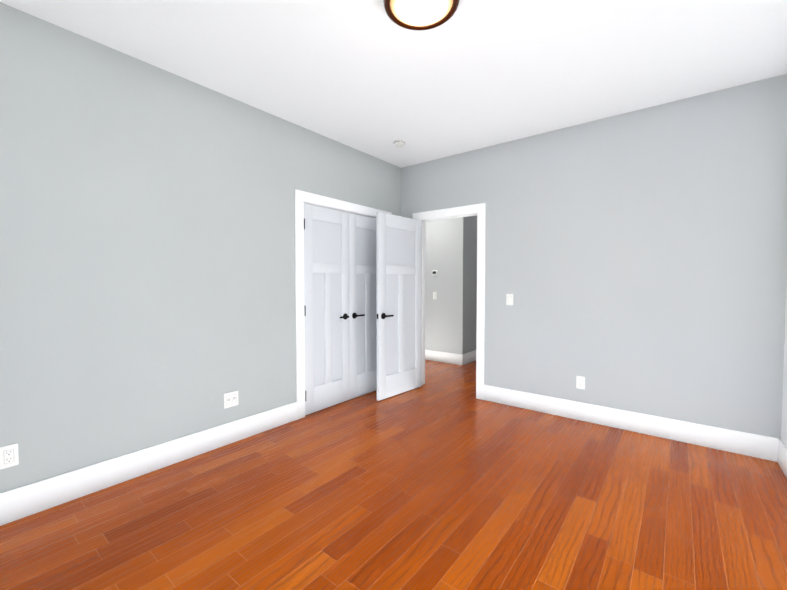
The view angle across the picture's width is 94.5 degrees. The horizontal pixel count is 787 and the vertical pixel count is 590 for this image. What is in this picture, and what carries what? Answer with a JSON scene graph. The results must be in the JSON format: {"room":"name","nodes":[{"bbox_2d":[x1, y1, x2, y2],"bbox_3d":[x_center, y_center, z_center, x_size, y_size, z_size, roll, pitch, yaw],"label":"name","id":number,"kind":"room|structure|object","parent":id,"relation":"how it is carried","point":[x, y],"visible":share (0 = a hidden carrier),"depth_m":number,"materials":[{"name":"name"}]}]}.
{"room":"empty bedroom","nodes":[
{"label":"empty bedroom","id":0,"kind":"room"},
{"bbox_2d":[0,2,400,492],"bbox_3d":[-1.329,-0.185,2.943,0.120,2.740,4.460,1,2,38],"label":"wall","id":1,"kind":"structure","parent":0,"point":[147,256],"depth_m":2.38,"materials":[{"name":"grey paint"}]},
{"bbox_2d":[0,443,18,469],"bbox_3d":[-2.057,0.863,1.947,0.008,0.118,0.072,1,2,38],"label":"electrical outlet","id":2,"kind":"object","parent":1,"relation":"attached to","point":[9,455],"visible":1,"depth_m":1.95,"materials":[{"name":"white plastic"}]},
{"bbox_2d":[0,402,296,525],"bbox_3d":[-1.733,1.119,2.363,0.015,0.170,2.679,1,2,38],"label":"baseboard","id":3,"kind":"structure","parent":1,"relation":"attached to","point":[28,500],"depth_m":2.36,"materials":[{"name":"white paint"}]},
{"bbox_2d":[224,391,238,408],"bbox_3d":[-1.296,0.836,2.912,0.013,0.118,0.118,1,2,38],"label":"outlet","id":4,"kind":"object","parent":1,"relation":"attached to","point":[230,399],"visible":1,"depth_m":2.91,"materials":[{"name":"white plastic"}]},
{"bbox_2d":[304,203,349,414],"bbox_3d":[-0.657,0.137,3.697,0.087,2.030,0.610,1,2,38],"label":"closet door","id":5,"kind":"structure","parent":1,"relation":"in","point":[327,307],"depth_m":3.69,"materials":[{"name":"white paint"}]},
{"bbox_2d":[295,189,390,419],"bbox_3d":[-0.516,0.080,3.974,0.139,2.142,1.414,1,2,38],"label":"trim","id":6,"kind":"structure","parent":1,"relation":"attached to","point":[302,198],"depth_m":3.42,"materials":[{"name":"white paint"}]},
{"bbox_2d":[349,213,376,398],"bbox_3d":[-0.278,0.121,4.179,0.087,2.030,0.610,1,2,38],"label":"closet door","id":7,"kind":"structure","parent":1,"relation":"in","point":[363,305],"depth_m":4.12,"materials":[{"name":"white paint"}]},
{"bbox_2d":[0,360,786,589],"bbox_3d":[0.388,1.207,3.810,5.470,0.100,7.870,1,2,38],"label":"floor","id":8,"kind":"structure","parent":0,"point":[442,478],"depth_m":2.02,"materials":[{"name":"brown wood"}]},
{"bbox_2d":[0,0,786,167],"bbox_3d":[0.388,-1.632,3.716,5.470,0.100,7.870,1,2,38],"label":"ceiling","id":9,"kind":"structure","parent":0,"point":[371,78],"depth_m":2.35,"materials":[{"name":"white paint"}]},
{"bbox_2d":[394,139,404,146],"bbox_3d":[0.062,-1.561,3.764,0.124,0.044,0.124,1,2,38],"label":"smoke detector","id":10,"kind":"object","parent":9,"relation":"attached to","point":[399,143],"visible":1,"depth_m":3.73,"materials":[{"name":"white plastic"}]},
{"bbox_2d":[383,0,459,30],"bbox_3d":[0.140,-1.474,1.824,0.380,0.090,0.380,1,2,38],"label":"ceiling lamp","id":11,"kind":"object","parent":9,"relation":"attached to","point":[418,15],"visible":1,"depth_m":1.85,"materials":[{"name":"white glass"}]},
{"bbox_2d":[425,217,468,353],"bbox_3d":[0.289,-0.297,6.324,2.090,2.740,0.120,1,2,38],"label":"wall","id":12,"kind":"structure","parent":0,"point":[451,309],"depth_m":5.81,"materials":[{"name":"grey paint"}]},
{"bbox_2d":[432,270,437,275],"bbox_3d":[0.670,-0.359,5.930,0.104,0.090,0.025,1,2,38],"label":"thermostat","id":13,"kind":"object","parent":12,"relation":"attached to","point":[434,272],"visible":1,"depth_m":5.92,"materials":[{"name":"white plastic"}]},
{"bbox_2d":[425,349,463,364],"bbox_3d":[0.300,0.990,6.271,1.985,0.170,0.015,1,2,38],"label":"baseboard","id":14,"kind":"structure","parent":12,"relation":"attached to","point":[452,358],"depth_m":5.85,"materials":[{"name":"white paint"}]},
{"bbox_2d":[469,216,476,351],"bbox_3d":[1.687,-0.304,6.510,0.120,2.740,1.880,1,2,38],"label":"wall","id":15,"kind":"structure","parent":0,"point":[472,219],"depth_m":5.91,"materials":[{"name":"grey paint"}]},
{"bbox_2d":[464,350,475,364],"bbox_3d":[1.670,0.985,6.421,0.015,0.170,1.870,1,2,38],"label":"baseboard","id":16,"kind":"structure","parent":15,"relation":"attached to","point":[469,357],"depth_m":5.84,"materials":[{"name":"white paint"}]},
{"bbox_2d":[401,74,786,438],"bbox_3d":[1.143,-0.218,3.914,4.470,2.740,0.120,1,2,38],"label":"wall","id":17,"kind":"structure","parent":0,"point":[636,261],"depth_m":3.07,"materials":[{"name":"grey paint"}]},
{"bbox_2d":[376,212,421,400],"bbox_3d":[0.083,0.120,4.190,0.139,2.030,0.760,2,3,42],"label":"entry door","id":18,"kind":"structure","parent":17,"relation":"in","point":[399,293],"depth_m":4.14,"materials":[{"name":"white paint"}]},
{"bbox_2d":[413,203,485,399],"bbox_3d":[0.659,0.069,4.303,0.954,2.142,0.158,1,2,38],"label":"trim","id":19,"kind":"structure","parent":17,"relation":"attached to","point":[478,211],"depth_m":4.00,"materials":[{"name":"white paint"}]},
{"bbox_2d":[506,294,512,304],"bbox_3d":[1.208,0.047,3.787,0.072,0.118,0.013,1,2,38],"label":"light switch","id":20,"kind":"object","parent":17,"relation":"attached to","point":[509,299],"visible":1,"depth_m":3.79,"materials":[{"name":"white plastic"}]},
{"bbox_2d":[576,376,584,389],"bbox_3d":[1.744,0.817,3.395,0.072,0.118,0.008,1,2,38],"label":"electrical outlet","id":21,"kind":"object","parent":17,"relation":"attached to","point":[580,382],"visible":1,"depth_m":3.39,"materials":[{"name":"white plastic"}]},
{"bbox_2d":[484,385,775,461],"bbox_3d":[1.864,1.088,3.306,2.213,0.170,0.015,1,2,38],"label":"baseboard","id":22,"kind":"structure","parent":17,"relation":"attached to","point":[744,443],"depth_m":3.08,"materials":[{"name":"white paint"}]},
{"bbox_2d":[781,283,786,446],"bbox_3d":[1.440,-0.114,0.772,0.120,2.740,4.460,1,2,38],"label":"wall","id":23,"kind":"structure","parent":0,"point":[784,421],"depth_m":2.54,"materials":[{"name":"grey paint"}]},
{"bbox_2d":[776,438,786,477],"bbox_3d":[1.425,1.168,0.903,0.015,0.170,4.340,1,2,38],"label":"baseboard","id":24,"kind":"structure","parent":23,"relation":"attached to","point":[781,450],"depth_m":2.51,"materials":[{"name":"white paint"}]}
]}

